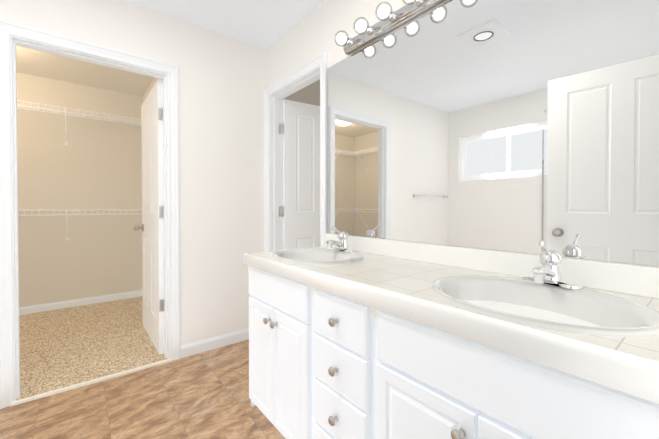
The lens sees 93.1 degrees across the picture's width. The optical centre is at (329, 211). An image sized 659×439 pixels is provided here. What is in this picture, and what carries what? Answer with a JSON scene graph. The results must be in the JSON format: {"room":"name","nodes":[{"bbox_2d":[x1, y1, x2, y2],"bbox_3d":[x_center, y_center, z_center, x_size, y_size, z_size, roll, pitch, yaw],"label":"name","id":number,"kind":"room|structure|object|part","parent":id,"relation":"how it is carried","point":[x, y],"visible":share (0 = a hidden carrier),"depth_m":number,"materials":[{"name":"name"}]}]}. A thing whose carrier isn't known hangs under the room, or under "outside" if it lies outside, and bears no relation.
{"room":"bathroom","nodes":[
{"label":"bathroom","id":0,"kind":"room"},
{"bbox_2d":[17,72,142,306],"bbox_3d":[-3.157,-0.171,3.209,2.375,2.460,0.115,0,1,-39],"label":"wall","id":1,"kind":"structure","parent":0,"point":[95,164],"depth_m":3.44,"materials":[{"name":"beige paint"}]},
{"bbox_2d":[17,100,140,144],"bbox_3d":[-2.944,-0.883,3.098,1.932,0.337,0.314,0,1,-39],"label":"wire shelf","id":2,"kind":"object","parent":1,"relation":"attached to","point":[72,113],"visible":0.9,"depth_m":3.28,"materials":[{"name":"white metal"}]},
{"bbox_2d":[19,290,139,314],"bbox_3d":[-3.162,1.016,3.136,2.260,0.088,0.013,0,1,-39],"label":"baseboard","id":3,"kind":"structure","parent":1,"relation":"attached to","point":[70,303],"depth_m":3.44,"materials":[{"name":"white wood"}]},
{"bbox_2d":[18,209,141,239],"bbox_3d":[-2.944,0.147,3.109,1.932,0.337,0.314,0,1,-39],"label":"wire shelf","id":4,"kind":"object","parent":1,"relation":"attached to","point":[67,236],"visible":0.81,"depth_m":3.24,"materials":[{"name":"white metal"}]},
{"bbox_2d":[16,46,153,95],"bbox_3d":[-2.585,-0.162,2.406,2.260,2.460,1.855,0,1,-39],"label":"ceiling","id":5,"kind":"structure","parent":0,"point":[48,65],"depth_m":3.14,"materials":[{"name":"beige paint"}]},
{"bbox_2d":[16,296,167,399],"bbox_3d":[-2.549,1.088,2.374,2.260,0.062,1.970,0,1,-39],"label":"floor","id":6,"kind":"structure","parent":0,"point":[64,347],"depth_m":2.47,"materials":[{"name":"beige carpet"}]},
{"bbox_2d":[0,339,284,438],"bbox_3d":[-0.836,1.110,0.809,2.970,0.050,2.615,0,1,-39],"label":"floor","id":7,"kind":"structure","parent":0,"point":[203,395],"depth_m":1.70,"materials":[{"name":"wood"}]},
{"bbox_2d":[243,246,658,438],"bbox_3d":[0.265,0.657,1.236,0.588,0.847,1.672,0,1,-39],"label":"bathroom vanity","id":8,"kind":"object","parent":7,"relation":"on","point":[353,337],"depth_m":0.87,"materials":[{"name":"painted wood"},{"name":"ceramic tile"},{"name":"brushed nickel"}]},
{"bbox_2d":[259,247,374,265],"bbox_3d":[-0.066,0.305,1.639,0.444,0.168,0.536,0,1,-39],"label":"sink","id":9,"kind":"object","parent":8,"relation":"in","point":[315,254],"depth_m":1.77,"materials":[{"name":"white ceramic"}]},
{"bbox_2d":[323,226,350,249],"bbox_3d":[0.045,0.153,1.726,0.146,0.135,0.158,0,1,-39],"label":"faucet","id":10,"kind":"object","parent":8,"relation":"on","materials":[{"name":"silver metal"}]},
{"bbox_2d":[326,233,658,298],"bbox_3d":[0.489,0.195,1.411,0.014,0.087,1.672,0,1,-39],"label":"backsplash","id":11,"kind":"structure","parent":8,"relation":"on","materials":[{"name":"white tile"}]},
{"bbox_2d":[403,266,658,349],"bbox_3d":[0.549,0.313,0.865,0.444,0.168,0.536,0,1,-39],"label":"sink","id":12,"kind":"object","parent":8,"relation":"in","point":[625,315],"depth_m":0.90,"materials":[{"name":"white ceramic"}]},
{"bbox_2d":[519,242,586,289],"bbox_3d":[0.660,0.162,0.953,0.146,0.135,0.158,0,1,-39],"label":"faucet","id":13,"kind":"object","parent":8,"relation":"on","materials":[{"name":"silver metal"}]},
{"bbox_2d":[143,77,162,101],"bbox_3d":[-1.659,-0.170,3.149,0.115,2.460,1.855,0,1,-39],"label":"wall","id":14,"kind":"structure","parent":0,"point":[150,87],"depth_m":3.42,"materials":[{"name":"beige paint"}]},
{"bbox_2d":[0,0,319,345],"bbox_3d":[-0.522,-0.166,2.800,6.200,2.460,0.115,0,1,-39],"label":"wall","id":15,"kind":"structure","parent":0,"point":[222,82],"depth_m":2.39,"materials":[{"name":"white paint"}]},
{"bbox_2d":[0,19,179,408],"bbox_3d":[-1.490,0.042,2.023,0.815,2.060,0.115,0,1,-39],"label":"door frame","id":16,"kind":"structure","parent":15,"relation":"attached to","point":[25,43],"depth_m":1.81,"materials":[{"name":"white wood"}]},
{"bbox_2d":[10,359,171,406],"bbox_3d":[-1.449,1.066,1.983,0.815,0.014,0.026,0,1,-39],"label":"trim","id":17,"kind":"structure","parent":15,"relation":"attached to","point":[38,396],"depth_m":1.93,"materials":[{"name":"beige wood"}]},
{"bbox_2d":[134,80,163,354],"bbox_3d":[-1.479,0.044,2.598,0.177,2.020,0.772,0,1,-39],"label":"closet door","id":18,"kind":"structure","parent":15,"relation":"in","point":[152,227],"depth_m":2.45,"materials":[{"name":"painted wood"},{"name":"brushed nickel"}]},
{"bbox_3d":[-1.688,0.146,2.860,0.177,0.066,0.104,0,1,-39],"label":"knob","id":19,"kind":"part","parent":18,"relation":"part of","materials":[{"name":"silver metal"}]},
{"bbox_2d":[180,328,248,357],"bbox_3d":[-0.814,1.023,2.495,0.705,0.088,0.013,0,1,-39],"label":"baseboard","id":20,"kind":"structure","parent":15,"relation":"attached to","point":[196,347],"depth_m":2.41,"materials":[{"name":"white wood"}]},
{"bbox_2d":[264,50,327,251],"bbox_3d":[-0.236,0.011,2.418,0.160,2.115,0.860,0,1,-39],"label":"door frame","id":21,"kind":"structure","parent":15,"relation":"attached to","point":[317,61],"depth_m":2.66,"materials":[{"name":"white wood"}]},
{"bbox_2d":[279,123,281,216],"bbox_3d":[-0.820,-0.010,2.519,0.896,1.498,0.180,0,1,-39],"label":"jamb hinge leaves","id":22,"kind":"object","parent":21,"relation":"attached to","point":[280,132],"visible":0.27,"depth_m":2.71,"materials":[{"name":"silver metal"}]},
{"bbox_2d":[282,99,319,248],"bbox_3d":[-0.105,0.041,2.901,0.710,2.020,0.177,0,1,-32],"label":"bedroom door","id":23,"kind":"structure","parent":15,"relation":"in","point":[301,174],"depth_m":2.79,"materials":[{"name":"painted wood"},{"name":"brushed nickel"}]},
{"bbox_2d":[126,0,324,49],"bbox_3d":[-0.271,-1.434,2.574,6.325,0.080,4.700,0,1,-39],"label":"ceiling","id":24,"kind":"structure","parent":0,"point":[265,24],"depth_m":2.21,"materials":[{"name":"white paint"}]},
{"bbox_2d":[266,0,658,266],"bbox_3d":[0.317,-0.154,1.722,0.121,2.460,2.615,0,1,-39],"label":"wall mirror","id":25,"kind":"object","parent":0,"point":[524,126],"depth_m":1.21,"materials":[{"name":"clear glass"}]},
{"bbox_2d":[335,0,446,54],"bbox_3d":[0.446,-0.962,1.340,0.156,0.080,1.240,0,1,-39],"label":"sconce","id":26,"kind":"object","parent":25,"relation":"attached to","point":[400,17],"visible":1,"depth_m":1.59,"materials":[{"name":"silver metal"}]}
]}

